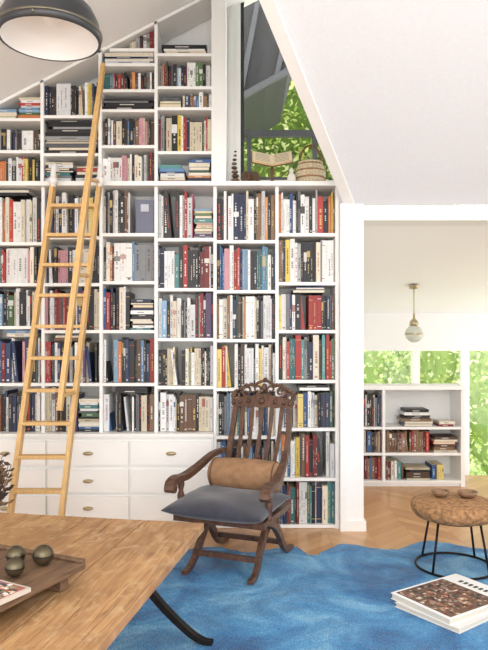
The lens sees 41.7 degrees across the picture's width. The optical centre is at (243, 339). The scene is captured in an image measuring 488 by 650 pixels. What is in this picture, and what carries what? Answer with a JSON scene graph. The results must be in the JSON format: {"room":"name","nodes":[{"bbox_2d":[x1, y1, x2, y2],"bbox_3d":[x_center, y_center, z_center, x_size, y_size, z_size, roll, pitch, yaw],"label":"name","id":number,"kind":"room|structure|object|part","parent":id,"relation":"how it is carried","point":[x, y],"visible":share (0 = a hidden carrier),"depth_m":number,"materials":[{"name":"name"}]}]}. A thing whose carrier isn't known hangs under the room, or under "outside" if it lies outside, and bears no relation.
{"room":"library","nodes":[
{"label":"library","id":0,"kind":"room"},
{"bbox_2d":[81,4,342,204],"bbox_3d":[-1.000,-0.900,4.790,4.200,4.400,0.120,0,0,0],"label":"wall","id":1,"kind":"structure","parent":0,"point":[230,8],"depth_m":4.73,"materials":[{"name":"paint"}]},
{"bbox_2d":[234,2,333,180],"bbox_3d":[0.453,-2.060,4.795,1.055,1.880,0.070,0,0,0],"label":"window","id":2,"kind":"structure","parent":1,"relation":"in","point":[239,8],"depth_m":4.76,"materials":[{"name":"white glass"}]},
{"bbox_2d":[364,205,487,225],"bbox_3d":[2.000,-0.876,4.515,2.600,0.103,0.210,0,0,0],"label":"trim","id":3,"kind":"structure","parent":1,"relation":"attached to","point":[374,215],"depth_m":4.41,"materials":[{"name":"paint"}]},
{"bbox_2d":[0,0,487,204],"bbox_3d":[0.150,-2.705,1.625,6.500,3.566,6.450,0,0,0],"label":"ceiling","id":4,"kind":"structure","parent":0,"point":[399,88],"depth_m":3.67,"materials":[{"name":"paint"}]},
{"bbox_2d":[0,0,102,61],"bbox_3d":[-0.970,-1.759,3.199,0.514,0.518,0.517,0,0,0],"label":"pendant lamp","id":5,"kind":"object","parent":4,"relation":"hanging from","point":[49,30],"visible":1,"depth_m":3.30,"materials":[{"name":"grey metal"}]},
{"bbox_2d":[259,0,354,203],"bbox_3d":[0.170,-1.593,3.240,0.072,1.364,2.590,0,0,26],"label":"trim","id":6,"kind":"structure","parent":4,"relation":"attached to","point":[271,10],"depth_m":3.58,"materials":[{"name":"white wood"}]},
{"bbox_2d":[244,130,316,179],"bbox_3d":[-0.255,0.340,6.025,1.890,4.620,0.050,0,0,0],"label":"balcony railing","id":7,"kind":"object","parent":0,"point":[248,134],"visible":0.1,"depth_m":6.00,"materials":[{"name":"grey metal"}]},
{"bbox_2d":[189,475,487,554],"bbox_3d":[0.150,1.360,2.275,6.500,0.120,7.750,0,0,0],"label":"floor","id":8,"kind":"structure","parent":0,"point":[391,522],"depth_m":4.34,"materials":[{"name":"brown wood"}]},
{"bbox_2d":[0,453,14,505],"bbox_3d":[-1.394,0.930,3.445,0.329,0.739,0.316,0,0,0],"label":"dried plant","id":9,"kind":"object","parent":8,"relation":"on","point":[3,493],"visible":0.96,"depth_m":3.46,"materials":[{"name":"brown plant"}]},
{"bbox_2d":[7,63,105,515],"bbox_3d":[-1.183,-0.275,4.102,0.426,3.161,0.664,0,0,13],"label":"library ladder","id":10,"kind":"object","parent":8,"relation":"on","point":[85,205],"visible":0.94,"depth_m":4.05,"materials":[{"name":"brown wood"}]},
{"bbox_2d":[0,181,338,528],"bbox_3d":[-0.965,0.108,4.531,3.239,2.384,0.394,0,0,0],"label":"built-in bookcase","id":11,"kind":"object","parent":8,"relation":"on","point":[114,474],"visible":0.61,"depth_m":4.41,"materials":[{"name":"white wood"}]},
{"bbox_2d":[0,0,226,180],"bbox_3d":[-1.355,-1.746,4.569,2.459,1.322,0.318,0,0,0],"label":"built-in bookcase","id":12,"kind":"object","parent":11,"relation":"on","point":[173,24],"visible":0.59,"depth_m":4.42,"materials":[{"name":"white wood"}]},
{"bbox_2d":[0,30,334,523],"bbox_3d":[-0.967,-0.440,4.549,3.187,3.427,0.250,0,0,0],"label":"books","id":13,"kind":"object","parent":11,"relation":"on","point":[239,217],"visible":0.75,"depth_m":4.44,"materials":[{"name":"paper"}]},
{"bbox_2d":[231,151,238,180],"bbox_3d":[-0.065,-1.215,4.540,0.067,0.256,0.066,0,0,0],"label":"carved totem","id":14,"kind":"object","parent":11,"relation":"on","point":[235,175],"visible":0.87,"depth_m":4.52,"materials":[{"name":"brown wood"}]},
{"bbox_2d":[241,171,259,180],"bbox_3d":[0.045,-1.129,4.465,0.138,0.089,0.076,0,0,-9],"label":"pine cones","id":15,"kind":"object","parent":11,"relation":"on","point":[246,176],"visible":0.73,"depth_m":4.44,"materials":[{"name":"brown plant"}]},
{"bbox_2d":[251,151,292,180],"bbox_3d":[0.200,-1.220,4.559,0.296,0.271,0.143,0,0,0],"label":"book stand","id":16,"kind":"object","parent":11,"relation":"on","point":[272,161],"visible":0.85,"depth_m":4.54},
{"bbox_2d":[287,168,295,180],"bbox_3d":[0.330,-1.140,4.450,0.064,0.110,0.064,0,0,0],"label":"ceramic figurine","id":17,"kind":"object","parent":11,"relation":"on","point":[291,176],"visible":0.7,"depth_m":4.43,"materials":[{"name":"white ceramic"}]},
{"bbox_2d":[295,144,325,180],"bbox_3d":[0.470,-1.233,4.530,0.219,0.298,0.218,0,0,0],"label":"wicker basket","id":18,"kind":"object","parent":11,"relation":"on","point":[311,169],"visible":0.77,"depth_m":4.45,"materials":[{"name":"beige wicker"}]},
{"bbox_2d":[107,541,487,649],"bbox_3d":[0.523,1.296,2.978,3.256,0.006,2.356,0,0,0],"label":"cowhide rug","id":19,"kind":"object","parent":8,"relation":"on","point":[339,597],"visible":0.56,"depth_m":3.13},
{"bbox_2d":[0,512,213,649],"bbox_3d":[-1.130,1.047,2.291,1.810,0.493,1.347,0,0,10],"label":"coffee table","id":20,"kind":"object","parent":19,"relation":"on","point":[127,560],"visible":0.89,"depth_m":2.23,"materials":[{"name":"brown wood"}]},
{"bbox_2d":[0,544,85,612],"bbox_3d":[-0.815,0.757,1.965,0.440,0.085,0.480,0,0,24],"label":"wooden serving board","id":21,"kind":"object","parent":20,"relation":"on","point":[53,576],"visible":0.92,"depth_m":2.01,"materials":[{"name":"brown wood"}]},
{"bbox_2d":[4,557,24,576],"bbox_3d":[-0.700,0.694,1.955,0.060,0.058,0.060,0,0,0],"label":"decorative ball","id":22,"kind":"object","parent":21,"relation":"on","point":[14,567],"visible":1,"depth_m":1.94,"materials":[{"name":"brown metal"}]},
{"bbox_2d":[0,580,30,604],"bbox_3d":[-0.720,0.717,1.830,0.180,0.013,0.120,0,0,29],"label":"magazine","id":23,"kind":"object","parent":21,"relation":"on","point":[9,591],"visible":1,"depth_m":1.82,"materials":[{"name":"multicoloured paper"}]},
{"bbox_2d":[5,545,25,560],"bbox_3d":[-0.735,0.692,2.060,0.064,0.062,0.064,0,0,0],"label":"decorative ball","id":24,"kind":"object","parent":21,"relation":"on","point":[18,551],"visible":0.67,"depth_m":2.04,"materials":[{"name":"brown metal"}]},
{"bbox_2d":[32,544,53,565],"bbox_3d":[-0.645,0.690,2.055,0.068,0.066,0.068,0,0,0],"label":"decorative ball","id":25,"kind":"object","parent":21,"relation":"on","point":[43,554],"visible":1,"depth_m":2.03,"materials":[{"name":"brown metal"}]},
{"bbox_2d":[161,377,295,584],"bbox_3d":[-0.013,0.767,3.784,0.628,1.047,0.869,0,0,22],"label":"folding chair","id":26,"kind":"object","parent":19,"relation":"on","point":[244,493],"visible":0.99,"depth_m":3.68,"materials":[{"name":"brown wood"}]},
{"bbox_2d":[161,485,290,523],"bbox_3d":[-0.090,0.920,3.616,0.590,0.130,0.500,0,0,21],"label":"seat cushion","id":27,"kind":"object","parent":26,"relation":"on","point":[207,504],"depth_m":3.47,"materials":[{"name":"grey fabric"}]},
{"bbox_2d":[207,457,283,491],"bbox_3d":[0.008,0.797,3.784,0.436,0.192,0.192,0,0,21],"label":"bolster cushion","id":28,"kind":"object","parent":26,"relation":"on","point":[222,473],"depth_m":3.71,"materials":[{"name":"beige fabric"}]},
{"bbox_2d":[395,602,487,633],"bbox_3d":[1.030,1.282,3.100,0.480,0.022,0.360,0,0,-37],"label":"book","id":29,"kind":"object","parent":19,"relation":"on","point":[459,628],"visible":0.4,"depth_m":2.91,"materials":[{"name":"white paper"}]},
{"bbox_2d":[391,573,487,625],"bbox_3d":[1.020,1.254,3.120,0.480,0.031,0.360,0,0,-32],"label":"book","id":30,"kind":"object","parent":29,"relation":"on","point":[453,599],"visible":1,"depth_m":3.07,"materials":[{"name":"paper"}]},
{"bbox_2d":[410,492,487,579],"bbox_3d":[1.200,1.099,3.650,0.488,0.386,0.488,0,0,0],"label":"stool","id":31,"kind":"object","parent":19,"relation":"on","point":[454,510],"visible":0.96,"depth_m":3.52,"materials":[{"name":"wicker"}]},
{"bbox_2d":[431,488,449,497],"bbox_3d":[1.135,0.887,3.700,0.104,0.036,0.104,0,0,0],"label":"wooden bowl","id":32,"kind":"object","parent":31,"relation":"on","point":[438,492],"visible":1,"depth_m":3.68,"materials":[{"name":"brown wood"}]},
{"bbox_3d":[1.200,0.957,3.650,0.488,0.102,0.488,0,0,0],"label":"seat","id":33,"kind":"part","parent":31,"relation":"part of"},
{"bbox_2d":[457,489,477,498],"bbox_3d":[1.285,0.887,3.680,0.116,0.036,0.116,0,0,0],"label":"wooden bowl","id":34,"kind":"object","parent":31,"relation":"on","point":[464,493],"visible":1,"depth_m":3.66,"materials":[{"name":"brown wood"}]},
{"bbox_2d":[339,203,363,530],"bbox_3d":[0.735,0.186,4.537,0.160,2.228,0.385,0,0,0],"label":"wall pier","id":35,"kind":"object","parent":8,"relation":"on","point":[351,216],"visible":0.86,"depth_m":4.36,"materials":[{"name":"paint"}]},
{"bbox_2d":[347,519,365,530],"bbox_3d":[0.765,1.265,4.537,0.130,0.070,0.385,0,0,0],"label":"baseboard","id":36,"kind":"structure","parent":35,"relation":"attached to","point":[351,525],"depth_m":4.34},
{"bbox_2d":[364,383,464,486],"bbox_3d":[1.442,0.853,5.812,1.025,0.895,0.325,0,0,0],"label":"bookcase","id":37,"kind":"object","parent":8,"relation":"on","point":[443,400],"visible":0.48,"depth_m":5.78,"materials":[{"name":"wood"}]},
{"bbox_2d":[364,391,457,479],"bbox_3d":[1.427,0.860,5.814,0.944,0.769,0.248,0,0,0],"label":"books","id":38,"kind":"object","parent":37,"relation":"in","point":[411,440],"depth_m":5.71,"materials":[{"name":"multicoloured paper"}]},
{"bbox_2d":[364,226,487,312],"bbox_3d":[2.010,-0.625,6.110,2.580,0.650,2.980,0,0,0],"label":"ceiling","id":39,"kind":"structure","parent":0,"point":[448,264],"depth_m":5.71,"materials":[{"name":"paint"}]},
{"bbox_2d":[405,285,422,341],"bbox_3d":[1.660,-0.259,6.250,0.180,0.567,0.180,0,0,0],"label":"globe pendant lamp","id":40,"kind":"object","parent":39,"relation":"hanging from","point":[413,333],"visible":1,"depth_m":6.21,"materials":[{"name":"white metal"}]},
{"bbox_2d":[364,313,487,474],"bbox_3d":[2.065,0.940,7.550,2.470,2.520,0.100,0,0,0],"label":"wall","id":41,"kind":"structure","parent":0,"point":[381,330],"depth_m":7.50,"materials":[{"name":"paint"}]},
{"bbox_2d":[364,349,415,382],"bbox_3d":[1.430,0.425,7.545,1.180,0.650,0.070,0,0,0],"label":"window","id":42,"kind":"structure","parent":41,"relation":"in","point":[413,351],"depth_m":7.51,"materials":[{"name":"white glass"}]},
{"bbox_2d":[416,349,465,403],"bbox_3d":[2.310,0.425,7.545,0.580,0.650,0.070,0,0,0],"label":"window","id":43,"kind":"structure","parent":41,"relation":"in","point":[462,351],"depth_m":7.51,"materials":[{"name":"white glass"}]},
{"bbox_2d":[466,349,487,474],"bbox_3d":[2.945,1.150,7.545,0.690,2.100,0.070,0,0,0],"label":"window","id":44,"kind":"structure","parent":41,"relation":"in","point":[467,350],"depth_m":7.51,"materials":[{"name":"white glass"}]},
{"label":"outside","id":45,"kind":"structure","parent":0,"visible":0},
{"bbox_2d":[469,455,486,474],"bbox_3d":[1.000,2.780,18.900,26.000,0.240,22.200,0,0,0],"label":"lawn","id":46,"kind":"structure","parent":45,"point":[471,466],"depth_m":13.25,"materials":[{"name":"green plant"}]},
{"bbox_2d":[244,78,332,179],"bbox_3d":[1.221,-1.422,11.788,6.087,8.134,3.869,0,0,0],"label":"tree","id":47,"kind":"object","parent":46,"relation":"on","point":[294,117],"visible":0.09,"depth_m":10.61,"materials":[{"name":"green plant"}]},
{"bbox_2d":[364,351,487,474],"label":"window","id":48,"kind":"structure","parent":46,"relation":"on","point":[379,366],"depth_m":9.17,"materials":[{"name":"clear glass"}]},
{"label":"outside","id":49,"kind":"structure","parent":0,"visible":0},
{"bbox_2d":[244,0,290,142],"bbox_3d":[-0.115,-0.500,7.215,1.589,6.200,1.570,0,0,0],"label":"eave","id":50,"kind":"object","parent":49,"point":[267,78],"visible":0.21,"depth_m":6.50}
]}

